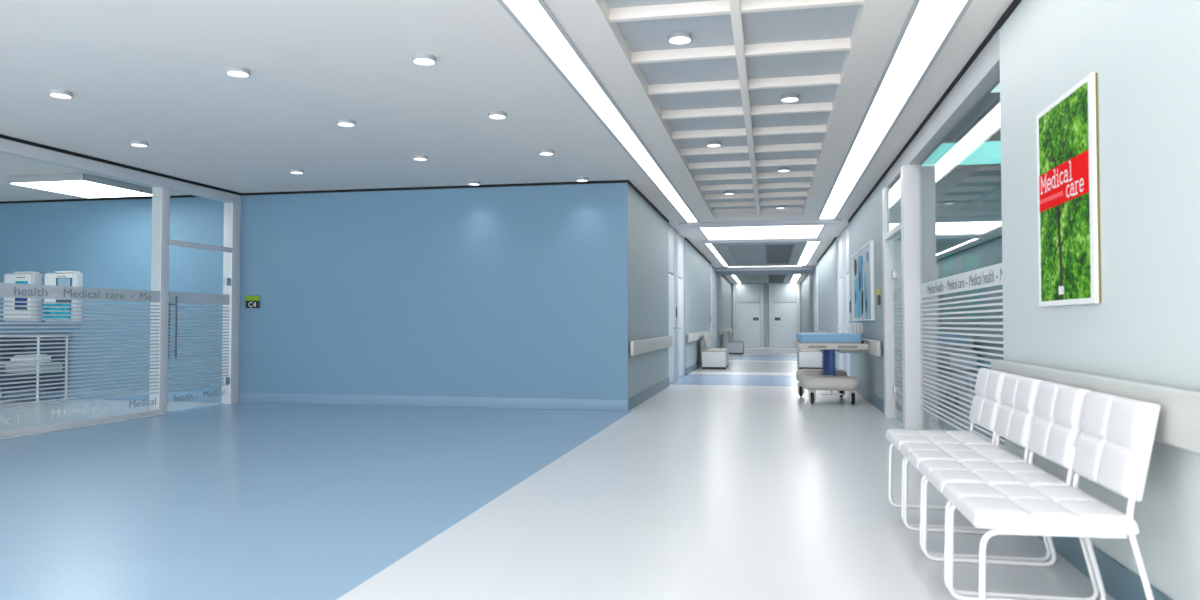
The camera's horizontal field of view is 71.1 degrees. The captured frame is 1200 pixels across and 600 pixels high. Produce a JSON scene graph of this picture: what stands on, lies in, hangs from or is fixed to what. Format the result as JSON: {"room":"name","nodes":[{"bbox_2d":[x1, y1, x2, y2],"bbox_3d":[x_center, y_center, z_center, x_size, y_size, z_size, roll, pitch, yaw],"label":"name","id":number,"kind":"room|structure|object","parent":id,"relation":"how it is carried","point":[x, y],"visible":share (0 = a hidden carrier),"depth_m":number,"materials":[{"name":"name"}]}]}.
{"room":"hospital interior","nodes":[
{"label":"hospital interior","id":0,"kind":"room"},
{"bbox_2d":[0,183,611,399],"bbox_3d":[-5.139,-0.028,11.748,10.840,2.900,0.200,0,-2,12],"label":"wall","id":1,"kind":"structure","parent":0,"point":[504,292],"depth_m":11.23,"materials":[{"name":"blue paint"}]},
{"bbox_2d":[3,271,41,321],"bbox_3d":[-8.412,-0.046,12.216,0.500,0.722,0.190,0,-2,12],"label":"medical machine","id":2,"kind":"object","parent":1,"relation":"attached to","point":[31,277],"visible":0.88,"depth_m":12.14,"materials":[{"name":"plastic"}]},
{"bbox_2d":[44,271,82,321],"bbox_3d":[-7.731,-0.050,12.076,0.500,0.722,0.192,0,-2,12],"label":"medical machine","id":3,"kind":"object","parent":1,"relation":"attached to","point":[59,278],"visible":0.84,"depth_m":11.99,"materials":[{"name":"plastic"}]},
{"bbox_2d":[2,389,221,401],"bbox_3d":[-7.698,1.363,12.123,5.260,0.140,0.012,0,-2,12],"label":"baseboard","id":4,"kind":"structure","parent":1,"relation":"attached to","point":[171,396],"depth_m":11.91,"materials":[{"name":"blue paint"}]},
{"bbox_2d":[0,138,240,203],"bbox_3d":[-6.228,-1.548,5.794,0.100,0.123,11.980,0,-2,12],"label":"trim","id":5,"kind":"structure","parent":1,"relation":"attached to","point":[9,147],"depth_m":9.32,"materials":[{"name":"metal"}]},
{"bbox_2d":[0,134,240,195],"bbox_3d":[-6.179,-1.626,5.780,0.022,0.032,11.968,0,-2,12],"label":"trim","id":6,"kind":"structure","parent":1,"relation":"attached to","point":[1,135],"depth_m":9.31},
{"bbox_2d":[222,203,240,403],"bbox_3d":[-5.069,0.044,11.537,0.140,2.745,0.180,0,-2,12],"label":"trim","id":7,"kind":"structure","parent":1,"relation":"attached to","point":[232,211],"depth_m":11.47,"materials":[{"name":"metal"}]},
{"bbox_2d":[167,246,230,411],"bbox_3d":[-5.170,0.366,10.834,0.121,2.038,1.200,0,-2,12],"label":"door","id":8,"kind":"structure","parent":7,"relation":"attached to","point":[174,297],"depth_m":10.78,"materials":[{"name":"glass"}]},
{"bbox_2d":[245,296,259,307],"bbox_3d":[-4.789,0.027,11.564,0.210,0.170,0.017,0,-2,12],"label":"room sign","id":9,"kind":"object","parent":1,"relation":"attached to","point":[251,301],"visible":1,"depth_m":11.56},
{"bbox_2d":[0,180,628,203],"bbox_3d":[-4.959,-1.466,11.642,10.852,0.032,0.012,0,-2,12],"label":"trim","id":10,"kind":"structure","parent":1,"relation":"attached to","point":[610,181],"depth_m":11.30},
{"bbox_2d":[238,393,627,410],"bbox_3d":[-2.319,1.333,11.027,5.440,0.140,0.012,0,-2,12],"label":"baseboard","id":11,"kind":"structure","parent":1,"relation":"attached to","point":[272,398],"depth_m":10.98,"materials":[{"name":"blue paint"}]},
{"bbox_2d":[0,0,1012,282],"bbox_3d":[0.568,-1.394,18.861,19.200,0.220,40.300,0,-2,12],"label":"ceiling","id":12,"kind":"structure","parent":0,"point":[153,72],"depth_m":6.64,"materials":[{"name":"paint"}]},
{"bbox_2d":[49,89,72,98],"bbox_3d":[-4.199,-1.603,6.535,0.156,0.036,0.156,0,-2,12],"label":"recessed light","id":13,"kind":"object","parent":12,"relation":"in","point":[57,93],"visible":1,"depth_m":6.50,"materials":[{"name":"white"}]},
{"bbox_2d":[7,173,151,197],"bbox_3d":[-6.610,-1.459,10.780,1.080,0.092,1.240,0,-2,12],"label":"ceiling light panel","id":14,"kind":"object","parent":12,"relation":"attached to","point":[77,184],"visible":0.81,"depth_m":10.50,"materials":[{"name":"white"}]},
{"bbox_2d":[130,140,147,146],"bbox_3d":[-4.585,-1.554,8.348,0.156,0.036,0.156,0,-2,12],"label":"recessed light","id":15,"kind":"object","parent":12,"relation":"in","point":[136,143],"visible":1,"depth_m":8.30,"materials":[{"name":"white"}]},
{"bbox_2d":[226,66,249,76],"bbox_3d":[-2.571,-1.619,5.959,0.156,0.036,0.156,0,-2,12],"label":"recessed light","id":16,"kind":"object","parent":12,"relation":"in","point":[235,71],"visible":1,"depth_m":5.91,"materials":[{"name":"white"}]},
{"bbox_2d":[290,169,303,173],"bbox_3d":[-3.569,-1.512,9.876,0.156,0.036,0.156,0,-2,12],"label":"recessed light","id":17,"kind":"object","parent":12,"relation":"in","point":[293,171],"visible":1,"depth_m":9.83,"materials":[{"name":"white"}]},
{"bbox_2d":[337,119,354,126],"bbox_3d":[-2.262,-1.578,7.477,0.156,0.036,0.156,0,-2,12],"label":"recessed light","id":18,"kind":"object","parent":12,"relation":"in","point":[341,122],"visible":1,"depth_m":7.43,"materials":[{"name":"white"}]},
{"bbox_2d":[413,155,427,160],"bbox_3d":[-1.941,-1.534,9.054,0.156,0.036,0.156,0,-2,12],"label":"recessed light","id":19,"kind":"object","parent":12,"relation":"in","point":[415,157],"visible":1,"depth_m":9.00,"materials":[{"name":"white"}]},
{"bbox_2d":[412,53,435,64],"bbox_3d":[-1.190,-1.627,5.678,0.156,0.036,0.156,0,-2,12],"label":"recessed light","id":20,"kind":"object","parent":12,"relation":"in","point":[421,59],"visible":1,"depth_m":5.64,"materials":[{"name":"white"}]},
{"bbox_2d":[488,111,505,118],"bbox_3d":[-0.880,-1.585,7.196,0.156,0.036,0.156,0,-2,12],"label":"recessed light","id":21,"kind":"object","parent":12,"relation":"in","point":[493,114],"visible":1,"depth_m":7.15,"materials":[{"name":"white"}]},
{"bbox_2d":[458,0,632,179],"bbox_3d":[-0.787,-1.672,4.678,0.008,0.002,11.960,0,-2,12],"label":"trim","id":22,"kind":"structure","parent":12,"relation":"attached to","point":[458,0],"depth_m":6.00,"materials":[{"name":"paint"}]},
{"bbox_2d":[539,149,553,155],"bbox_3d":[-0.559,-1.542,8.773,0.156,0.036,0.156,0,-2,12],"label":"recessed light","id":23,"kind":"object","parent":12,"relation":"in","point":[546,152],"visible":1,"depth_m":8.72,"materials":[{"name":"white"}]},
{"bbox_2d":[576,177,587,181],"bbox_3d":[-0.224,-1.497,10.418,0.156,0.036,0.156,0,-2,12],"label":"recessed light","id":24,"kind":"object","parent":12,"relation":"in","point":[579,179],"visible":1,"depth_m":10.37,"materials":[{"name":"white"}]},
{"bbox_2d":[497,0,699,222],"bbox_3d":[0.015,-1.620,6.907,0.246,0.042,16.486,0,-2,12],"label":"strip light","id":25,"kind":"object","parent":12,"relation":"attached to","point":[535,18],"visible":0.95,"depth_m":6.33,"materials":[{"name":"white"}]},
{"bbox_2d":[668,32,691,43],"bbox_3d":[0.528,-1.731,5.545,0.156,0.036,0.156,0,-2,12],"label":"recessed light","id":26,"kind":"object","parent":12,"relation":"in","point":[675,37],"visible":1,"depth_m":5.50,"materials":[{"name":"white"}]},
{"bbox_2d":[706,141,720,146],"bbox_3d":[1.198,-1.641,8.836,0.156,0.036,0.156,0,-2,12],"label":"recessed light","id":27,"kind":"object","parent":12,"relation":"in","point":[710,143],"visible":1,"depth_m":8.78,"materials":[{"name":"white"}]},
{"bbox_2d":[705,243,727,265],"bbox_3d":[3.200,-1.188,22.658,0.176,0.042,7.636,0,-2,12],"label":"strip light","id":28,"kind":"object","parent":12,"relation":"attached to","point":[709,246],"visible":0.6,"depth_m":21.92,"materials":[{"name":"white"}]},
{"bbox_2d":[712,242,805,265],"bbox_3d":[4.302,-1.178,22.433,2.070,0.015,7.600,0,-2,12],"label":"ceiling panel","id":29,"kind":"object","parent":12,"relation":"attached to","point":[722,248],"visible":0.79,"depth_m":20.95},
{"bbox_2d":[727,245,764,263],"bbox_3d":[3.918,-1.172,22.153,0.810,0.013,5.700,0,-2,12],"label":"access panel","id":30,"kind":"object","parent":29,"relation":"attached to","point":[755,253],"visible":1,"depth_m":21.40,"materials":[{"name":"metal"}]},
{"bbox_2d":[765,244,794,263],"bbox_3d":[4.683,-1.173,21.997,0.670,0.020,5.900,0,-2,12],"label":"grille","id":31,"kind":"object","parent":29,"relation":"attached to","point":[774,254],"visible":1,"depth_m":21.41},
{"bbox_2d":[698,225,824,240],"bbox_3d":[3.219,-1.351,16.721,2.326,0.042,2.566,0,-2,12],"label":"strip light","id":32,"kind":"object","parent":12,"relation":"attached to","point":[806,231],"visible":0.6,"depth_m":16.83,"materials":[{"name":"white"}]},
{"bbox_2d":[703,239,820,243],"bbox_3d":[3.517,-1.284,18.308,2.520,0.030,0.300,0,-2,12],"label":"trim","id":33,"kind":"structure","parent":12,"relation":"attached to","point":[779,240],"depth_m":18.23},
{"bbox_2d":[736,275,792,282],"bbox_3d":[6.677,-0.862,33.987,2.110,0.015,7.600,0,-2,12],"label":"ceiling panel","id":34,"kind":"object","parent":12,"relation":"attached to","point":[742,279],"visible":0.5,"depth_m":33.67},
{"bbox_2d":[744,275,767,282],"bbox_3d":[6.349,-0.847,34.002,0.840,0.013,6.300,0,-2,12],"label":"access panel","id":35,"kind":"object","parent":34,"relation":"attached to","point":[750,278],"visible":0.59,"depth_m":33.42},
{"bbox_2d":[768,275,785,282],"bbox_3d":[7.123,-0.848,33.844,0.660,0.020,6.500,0,-2,12],"label":"grille","id":36,"kind":"object","parent":34,"relation":"attached to","point":[771,278],"visible":0.91,"depth_m":33.46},
{"bbox_2d":[726,265,802,267],"bbox_3d":[5.219,-1.079,26.659,2.396,0.042,0.586,0,-2,12],"label":"strip light","id":37,"kind":"object","parent":12,"relation":"attached to","point":[780,265],"visible":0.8,"depth_m":26.84,"materials":[{"name":"white"}]},
{"bbox_2d":[777,167,789,171],"bbox_3d":[2.258,-1.600,10.303,0.156,0.036,0.156,0,-2,12],"label":"recessed light","id":38,"kind":"object","parent":12,"relation":"in","point":[781,169],"visible":1,"depth_m":10.26,"materials":[{"name":"white"}]},
{"bbox_2d":[780,94,798,101],"bbox_3d":[1.589,-1.690,7.022,0.156,0.036,0.156,0,-2,12],"label":"recessed light","id":39,"kind":"object","parent":12,"relation":"in","point":[786,97],"visible":1,"depth_m":6.97,"materials":[{"name":"white"}]},
{"bbox_2d":[790,274,801,282],"bbox_3d":[7.858,-0.884,33.747,0.296,0.042,7.636,0,-2,12],"label":"strip light","id":40,"kind":"object","parent":12,"relation":"attached to","point":[795,278],"visible":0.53,"depth_m":34.23,"materials":[{"name":"white"}]},
{"bbox_2d":[791,275,799,281],"bbox_3d":[7.858,-0.898,33.747,0.236,0.015,7.576,0,-2,12],"label":"diffuser","id":41,"kind":"object","parent":40,"relation":"attached to","point":[795,278],"depth_m":34.23,"materials":[{"name":"white"}]},
{"bbox_2d":[797,241,821,264],"bbox_3d":[5.473,-1.201,22.195,0.316,0.042,7.636,0,-2,12],"label":"strip light","id":42,"kind":"object","parent":12,"relation":"attached to","point":[810,248],"visible":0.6,"depth_m":21.32,"materials":[{"name":"white"}]},
{"bbox_2d":[817,0,972,219],"bbox_3d":[2.273,-1.633,6.447,0.316,0.042,16.486,0,-2,12],"label":"strip light","id":43,"kind":"object","parent":12,"relation":"attached to","point":[928,25],"visible":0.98,"depth_m":6.33,"materials":[{"name":"white"}]},
{"bbox_2d":[921,139,1000,165],"bbox_3d":[4.136,-1.550,8.827,1.460,0.018,1.280,0,-2,12],"label":"ceiling light panel","id":44,"kind":"object","parent":12,"relation":"attached to","point":[969,152],"visible":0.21,"depth_m":8.82,"materials":[{"name":"white"}]},
{"bbox_2d":[0,347,1115,599],"bbox_3d":[0.519,1.615,18.788,19.500,0.001,40.300,0,-2,12],"label":"floor","id":45,"kind":"structure","parent":0,"point":[728,483],"depth_m":4.98,"materials":[{"name":"tile"}]},
{"bbox_2d":[0,336,69,400],"bbox_3d":[-8.276,0.963,11.951,1.200,0.930,0.544,0,-2,12],"label":"work table","id":46,"kind":"object","parent":45,"relation":"on","point":[33,337],"visible":0.44,"depth_m":12.07,"materials":[{"name":"metal"}]},
{"bbox_2d":[0,362,59,364],"bbox_3d":[-8.276,0.898,11.953,1.120,0.020,0.440,0,-2,12],"label":"shelf","id":47,"kind":"object","parent":46,"relation":"attached to","point":[37,362],"depth_m":11.71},
{"bbox_2d":[10,354,50,362],"bbox_3d":[-8.018,0.824,11.821,0.400,0.120,0.280,0,-2,12],"label":"tray","id":48,"kind":"object","parent":46,"relation":"on","point":[29,358],"visible":0.62,"depth_m":11.71,"materials":[{"name":"white laminate"}]},
{"bbox_2d":[10,357,50,362],"bbox_3d":[-8.018,0.839,11.820,0.400,0.090,0.280,0,-2,12],"label":"tray","id":49,"kind":"object","parent":48,"relation":"on","point":[30,358],"depth_m":11.70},
{"bbox_2d":[0,385,60,388],"bbox_3d":[-8.276,1.238,11.944,1.120,0.020,0.440,0,-2,12],"label":"shelf","id":50,"kind":"object","parent":46,"relation":"attached to","point":[46,386],"depth_m":11.90,"materials":[{"name":"metal"}]},
{"bbox_2d":[0,410,165,439],"bbox_3d":[-6.357,1.206,4.958,0.050,0.060,10.440,0,-2,12],"label":"trim","id":51,"kind":"structure","parent":45,"relation":"on","point":[151,412],"depth_m":8.86,"materials":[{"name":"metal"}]},
{"bbox_2d":[0,283,159,424],"bbox_3d":[-6.340,-0.163,5.018,0.014,2.700,10.390,0,-2,12],"label":"window","id":52,"kind":"structure","parent":51,"relation":"on","point":[7,290],"depth_m":8.86,"materials":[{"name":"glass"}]},
{"bbox_2d":[149,187,169,413],"bbox_3d":[-5.345,0.007,10.186,0.140,2.745,0.140,0,-2,12],"label":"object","id":53,"kind":"structure","parent":45,"relation":"on","point":[160,195],"depth_m":10.14,"materials":[{"name":"metal"}]},
{"bbox_2d":[702,334,728,368],"bbox_3d":[2.869,1.258,20.769,0.560,0.824,1.540,0,-2,12],"label":"bench","id":54,"kind":"object","parent":45,"relation":"on","point":[711,357],"visible":1,"depth_m":20.05,"materials":[{"name":"white leather"}]},
{"bbox_2d":[705,348,726,351],"bbox_3d":[2.891,1.250,20.801,0.470,0.070,1.330,0,-2,12],"label":"seat cushion","id":55,"kind":"object","parent":54,"relation":"on","point":[707,349],"depth_m":20.22,"materials":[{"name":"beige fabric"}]},
{"bbox_2d":[727,331,743,353],"bbox_3d":[4.904,1.520,30.352,0.560,0.824,1.540,0,-2,12],"label":"bench","id":56,"kind":"object","parent":45,"relation":"on","point":[734,346],"visible":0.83,"depth_m":29.62,"materials":[{"name":"white leather"}]},
{"bbox_2d":[797,349,823,368],"bbox_3d":[5.154,1.253,20.610,0.560,0.824,1.540,0,-2,12],"label":"bench","id":57,"kind":"object","parent":45,"relation":"on","point":[805,357],"visible":0.73,"depth_m":19.86,"materials":[{"name":"white leather"}]},
{"bbox_2d":[798,349,819,351],"bbox_3d":[5.146,1.246,20.648,0.470,0.070,1.330,0,-2,12],"label":"seat cushion","id":58,"kind":"object","parent":57,"relation":"on","point":[799,350],"depth_m":20.02,"materials":[{"name":"beige fabric"}]},
{"bbox_2d":[795,333,867,404],"bbox_3d":[3.295,0.957,12.094,0.900,0.950,1.960,0,-2,12],"label":"trolley","id":59,"kind":"object","parent":45,"relation":"on","point":[831,378],"visible":1,"depth_m":11.24,"materials":[{"name":"beige plastic"}]},
{"bbox_2d":[886,417,902,428],"bbox_3d":[3.291,1.345,9.068,0.215,0.008,1.250,0,-2,12],"label":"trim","id":60,"kind":"structure","parent":45,"relation":"on","point":[896,422],"depth_m":9.30,"materials":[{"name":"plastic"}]},
{"bbox_2d":[900,164,923,429],"bbox_3d":[3.129,-0.009,8.413,0.175,2.680,0.170,0,-2,12],"label":"column","id":61,"kind":"structure","parent":45,"relation":"on","point":[910,175],"depth_m":8.34,"materials":[{"name":"paint"}]},
{"bbox_2d":[885,368,1010,529],"bbox_3d":[1.947,0.810,4.717,0.584,0.837,0.545,0,-2,12],"label":"chair","id":62,"kind":"object","parent":45,"relation":"on","point":[986,403],"visible":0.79,"depth_m":4.63,"materials":[{"name":"white leather"}]},
{"bbox_2d":[900,374,1050,561],"bbox_3d":[1.833,0.794,4.157,0.584,0.837,0.545,0,-2,12],"label":"chair","id":63,"kind":"object","parent":45,"relation":"on","point":[1016,413],"visible":0.7,"depth_m":4.04,"materials":[{"name":"white leather"}]},
{"bbox_2d":[962,359,1003,427],"bbox_3d":[4.020,0.958,7.934,0.720,0.720,1.940,0,-2,12],"label":"table","id":64,"kind":"object","parent":45,"relation":"on","point":[972,360],"visible":0.09,"depth_m":8.61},
{"bbox_2d":[918,381,1098,599],"bbox_3d":[1.718,0.779,3.597,0.584,0.837,0.545,0,-2,12],"label":"chair","id":65,"kind":"object","parent":45,"relation":"on","point":[1055,431],"visible":0.8,"depth_m":3.48,"materials":[{"name":"white leather"}]},
{"bbox_2d":[943,391,1160,599],"bbox_3d":[1.604,0.764,3.037,0.584,0.837,0.545,0,-2,12],"label":"chair","id":66,"kind":"object","parent":45,"relation":"on","point":[1113,450],"visible":1,"depth_m":2.86,"materials":[{"name":"white leather"}]},
{"bbox_2d":[612,183,668,399],"bbox_3d":[0.676,-0.004,12.639,0.200,2.900,4.270,0,-2,12],"label":"wall","id":67,"kind":"structure","parent":0,"point":[639,232],"depth_m":11.21,"materials":[{"name":"grey paint"}]},
{"bbox_2d":[628,377,668,410],"bbox_3d":[0.779,1.370,12.574,0.014,0.150,4.282,0,-2,12],"label":"baseboard","id":68,"kind":"structure","parent":67,"relation":"attached to","point":[639,398],"depth_m":11.97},
{"bbox_2d":[628,181,668,222],"bbox_3d":[0.781,-1.433,12.657,0.015,0.042,4.270,0,-2,12],"label":"trim","id":69,"kind":"structure","parent":67,"relation":"attached to","point":[629,183],"depth_m":12.16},
{"bbox_2d":[630,336,672,355],"bbox_3d":[0.810,0.663,12.589,0.075,0.185,4.220,0,-2,12],"label":"handrail","id":70,"kind":"object","parent":67,"relation":"attached to","point":[642,346],"visible":1,"depth_m":11.86,"materials":[{"name":"plastic"}]},
{"bbox_2d":[668,225,676,382],"bbox_3d":[1.304,0.082,15.393,0.110,2.880,1.340,0,-2,12],"label":"door","id":71,"kind":"structure","parent":67,"relation":"in","point":[671,232],"depth_m":15.62,"materials":[{"name":"metal"}]},
{"bbox_2d":[683,237,710,375],"bbox_3d":[2.452,0.235,21.352,0.200,2.900,7.580,0,-2,12],"label":"wall","id":72,"kind":"structure","parent":0,"point":[697,270],"depth_m":19.98,"materials":[{"name":"grey paint"}]},
{"bbox_2d":[676,232,683,379],"bbox_3d":[1.621,0.125,16.951,0.110,2.880,1.340,0,-2,12],"label":"door","id":73,"kind":"structure","parent":72,"relation":"in","point":[679,240],"depth_m":16.93,"materials":[{"name":"metal"}]},
{"bbox_2d":[686,360,701,374],"bbox_3d":[2.557,1.609,21.293,0.014,0.150,7.580,0,-2,12],"label":"baseboard","id":74,"kind":"structure","parent":72,"relation":"attached to","point":[695,366],"depth_m":19.23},
{"bbox_2d":[685,237,710,263],"bbox_3d":[2.557,-1.194,21.370,0.015,0.042,7.580,0,-2,12],"label":"trim","id":75,"kind":"structure","parent":72,"relation":"attached to","point":[686,239],"depth_m":19.90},
{"bbox_2d":[687,331,712,341],"bbox_3d":[2.584,0.901,21.296,0.075,0.185,7.400,0,-2,12],"label":"handrail","id":76,"kind":"object","parent":72,"relation":"attached to","point":[691,337],"visible":0.95,"depth_m":19.61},
{"bbox_2d":[711,266,713,347],"bbox_3d":[3.410,0.365,25.727,0.110,2.880,1.340,0,-2,12],"label":"door","id":77,"kind":"structure","parent":72,"relation":"in","point":[712,326],"depth_m":26.21,"materials":[{"name":"metal"}]},
{"bbox_2d":[716,272,730,347],"bbox_3d":[4.832,0.555,33.032,0.200,2.900,10.330,0,-2,12],"label":"wall","id":78,"kind":"structure","parent":0,"point":[723,287],"depth_m":31.18,"materials":[{"name":"grey paint"}]},
{"bbox_2d":[713,267,716,347],"bbox_3d":[3.727,0.408,27.284,0.110,2.880,1.340,0,-2,12],"label":"door","id":79,"kind":"structure","parent":78,"relation":"in","point":[714,270],"depth_m":27.32,"materials":[{"name":"metal"}]},
{"bbox_2d":[718,328,731,334],"bbox_3d":[4.880,1.210,32.561,0.075,0.185,9.200,0,-2,12],"label":"handrail","id":80,"kind":"object","parent":78,"relation":"attached to","point":[721,331],"visible":0.99,"depth_m":30.35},
{"bbox_2d":[716,267,813,274],"bbox_3d":[5.569,-0.972,28.396,3.110,0.100,2.600,0,-2,12],"label":"trim","id":81,"kind":"structure","parent":78,"relation":"attached to","point":[752,270],"depth_m":27.71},
{"bbox_2d":[731,283,801,346],"bbox_3d":[7.505,0.688,37.859,3.710,2.900,0.200,0,-2,12],"label":"wall","id":82,"kind":"structure","parent":0,"point":[765,285],"depth_m":37.77,"materials":[{"name":"paint"}]},
{"bbox_2d":[733,283,762,346],"bbox_3d":[6.685,0.698,37.868,1.340,2.880,0.110,0,-2,12],"label":"door","id":83,"kind":"structure","parent":82,"relation":"in","point":[747,298],"depth_m":37.87,"materials":[{"name":"wood"}]},
{"bbox_2d":[769,283,799,347],"bbox_3d":[8.253,0.689,37.548,1.340,2.880,0.110,0,-2,12],"label":"door","id":84,"kind":"structure","parent":82,"relation":"in","point":[784,298],"depth_m":37.56,"materials":[{"name":"wood"}]},
{"bbox_2d":[802,270,813,332],"bbox_3d":[8.076,0.537,32.372,0.200,2.900,10.330,0,-2,12],"label":"wall","id":85,"kind":"structure","parent":0,"point":[808,283],"depth_m":30.78,"materials":[{"name":"grey paint"}]},
{"bbox_2d":[814,267,816,332],"bbox_3d":[6.843,0.390,26.650,0.110,2.880,1.340,0,-2,12],"label":"door","id":86,"kind":"structure","parent":85,"relation":"in","point":[815,312],"depth_m":26.75,"materials":[{"name":"metal"}]},
{"bbox_2d":[818,237,837,368],"bbox_3d":[5.755,0.225,20.985,0.200,2.900,6.980,0,-2,12],"label":"wall","id":87,"kind":"structure","parent":0,"point":[827,265],"depth_m":19.98,"materials":[{"name":"grey paint"}]},
{"bbox_2d":[816,265,817,330],"bbox_3d":[6.526,0.348,25.092,0.110,2.880,1.340,0,-2,12],"label":"door","id":88,"kind":"structure","parent":87,"relation":"in","point":[816,265],"depth_m":25.56,"materials":[{"name":"metal"}]},
{"bbox_2d":[837,231,844,370],"bbox_3d":[4.857,0.123,16.904,0.110,2.880,1.340,0,-2,12],"label":"door","id":89,"kind":"structure","parent":87,"relation":"in","point":[840,240],"depth_m":17.01,"materials":[{"name":"metal"}]},
{"bbox_2d":[849,176,902,416],"bbox_3d":[3.979,-0.014,12.273,0.200,2.900,4.870,0,-2,12],"label":"wall","id":90,"kind":"structure","parent":0,"point":[866,226],"depth_m":11.42,"materials":[{"name":"grey paint"}]},
{"bbox_2d":[678,219,840,227],"bbox_3d":[2.839,-1.366,15.028,2.820,0.045,0.500,0,-2,12],"label":"trim","id":91,"kind":"structure","parent":90,"relation":"attached to","point":[834,221],"depth_m":14.95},
{"bbox_2d":[844,226,849,375],"bbox_3d":[4.539,0.081,15.346,0.110,2.880,1.340,0,-2,12],"label":"door","id":92,"kind":"structure","parent":90,"relation":"in","point":[846,231],"depth_m":15.68,"materials":[{"name":"metal"}]},
{"bbox_2d":[848,322,862,333],"bbox_3d":[3.862,0.417,12.678,0.195,0.182,0.230,0,-2,12],"label":"dispenser","id":93,"kind":"object","parent":90,"relation":"attached to","point":[854,327],"visible":0.9,"depth_m":12.57,"materials":[{"name":"white plastic"}]},
{"bbox_2d":[852,240,874,320],"bbox_3d":[3.885,-0.224,12.435,0.045,1.064,2.640,0,-2,12],"label":"framed painting","id":94,"kind":"object","parent":90,"relation":"attached to","point":[863,289],"visible":1,"depth_m":12.11,"materials":[{"name":"paper"}]},
{"bbox_2d":[848,172,885,222],"bbox_3d":[3.874,-1.442,12.333,0.015,0.042,4.870,0,-2,12],"label":"trim","id":95,"kind":"structure","parent":90,"relation":"attached to","point":[884,174],"depth_m":11.76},
{"bbox_2d":[857,385,883,412],"bbox_3d":[3.876,1.362,12.266,0.014,0.150,4.850,0,-2,12],"label":"baseboard","id":96,"kind":"structure","parent":90,"relation":"attached to","point":[868,395],"depth_m":11.32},
{"bbox_2d":[861,338,881,355],"bbox_3d":[3.861,0.657,12.365,0.075,0.185,4.200,0,-2,12],"label":"handrail","id":97,"kind":"object","parent":90,"relation":"attached to","point":[874,347],"visible":0.46,"depth_m":10.67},
{"bbox_2d":[886,177,895,232],"bbox_3d":[3.215,-1.052,9.149,0.008,0.555,1.250,0,-2,12],"label":"window","id":98,"kind":"structure","parent":90,"relation":"in","point":[890,189],"depth_m":9.38,"materials":[{"name":"clear glass"}]},
{"bbox_2d":[882,187,901,417],"bbox_3d":[3.414,0.029,9.808,0.175,2.680,0.178,0,-2,12],"label":"trim","id":99,"kind":"structure","parent":90,"relation":"attached to","point":[888,262],"depth_m":9.72,"materials":[{"name":"metal"}]},
{"bbox_2d":[892,236,902,422],"bbox_3d":[3.283,0.318,9.098,0.121,2.038,1.230,0,-2,12],"label":"door","id":100,"kind":"structure","parent":90,"relation":"in","point":[897,292],"depth_m":9.52,"materials":[{"name":"clear glass"}]},
{"bbox_2d":[886,30,999,186],"bbox_3d":[2.960,-1.470,7.472,0.135,0.188,5.016,0,-2,12],"label":"trim","id":101,"kind":"structure","parent":90,"relation":"attached to","point":[982,76],"depth_m":6.33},
{"bbox_2d":[885,223,900,239],"bbox_3d":[3.215,-0.742,9.140,0.060,0.065,1.250,0,-2,12],"label":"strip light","id":102,"kind":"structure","parent":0,"point":[895,231],"depth_m":9.10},
{"bbox_2d":[921,167,1003,417],"bbox_3d":[5.987,-0.090,9.482,4.850,2.900,0.200,0,-2,12],"label":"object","id":103,"kind":"structure","parent":0,"point":[962,208],"depth_m":9.76,"materials":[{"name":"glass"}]},
{"bbox_2d":[941,254,954,320],"bbox_3d":[4.049,-0.143,9.761,0.140,0.780,0.030,0,-2,12],"label":"notice board","id":104,"kind":"object","parent":103,"relation":"attached to","point":[947,260],"visible":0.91,"depth_m":9.75,"materials":[{"name":"glass"}]},
{"bbox_2d":[962,254,981,320],"bbox_3d":[4.303,-0.144,9.709,0.200,0.780,0.030,0,-2,12],"label":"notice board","id":105,"kind":"object","parent":103,"relation":"attached to","point":[970,262],"visible":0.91,"depth_m":9.70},
{"bbox_2d":[999,0,1199,599],"bbox_3d":[1.757,-0.307,1.570,0.120,2.900,6.960,0,-2,12],"label":"wall","id":106,"kind":"structure","parent":0,"point":[1144,55],"depth_m":3.21,"materials":[{"name":"grey paint"}]},
{"bbox_2d":[885,25,997,173],"bbox_3d":[2.890,-1.579,7.489,0.015,0.032,5.020,0,-2,12],"label":"trim","id":107,"kind":"structure","parent":106,"relation":"attached to","point":[994,30],"depth_m":6.37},
{"bbox_2d":[920,263,1004,447],"bbox_3d":[2.830,-0.093,6.623,0.014,2.650,3.500,0,-2,12],"label":"window","id":108,"kind":"structure","parent":106,"relation":"in","point":[988,276],"depth_m":6.60,"materials":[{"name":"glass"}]},
{"bbox_2d":[996,0,1021,29],"bbox_3d":[1.691,-1.735,1.622,0.015,0.042,6.960,0,-2,12],"label":"trim","id":109,"kind":"structure","parent":106,"relation":"attached to","point":[1015,3],"depth_m":4.80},
{"bbox_2d":[1036,72,1100,306],"bbox_3d":[2.152,-0.462,3.877,0.024,0.970,0.750,0,-2,12],"label":"framed poster","id":110,"kind":"object","parent":106,"relation":"attached to","point":[1067,137],"visible":1,"depth_m":3.79,"materials":[{"name":"printed paper"},{"name":"white frame"}]},
{"bbox_2d":[991,359,1199,453],"bbox_3d":[1.670,0.352,1.615,0.075,0.185,6.850,0,-2,12],"label":"handrail","id":111,"kind":"object","parent":106,"relation":"attached to","point":[1178,424],"visible":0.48,"depth_m":2.84,"materials":[{"name":"plastic"}]},
{"bbox_2d":[1037,536,1172,599],"bbox_3d":[1.691,1.068,1.545,0.014,0.150,6.960,0,-2,12],"label":"baseboard","id":112,"kind":"structure","parent":106,"relation":"attached to","point":[1119,582],"depth_m":3.39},
{"bbox_3d":[-5.170,-1.037,10.873,0.008,0.620,1.220,0,-2,12],"label":"window","id":113,"kind":"structure","parent":0,"visible":0},
{"bbox_2d":[169,239,231,252],"bbox_3d":[-5.170,-0.695,10.863,0.060,0.065,1.220,0,-2,12],"label":"trim","id":114,"kind":"structure","parent":113,"relation":"attached to","point":[172,242],"depth_m":10.81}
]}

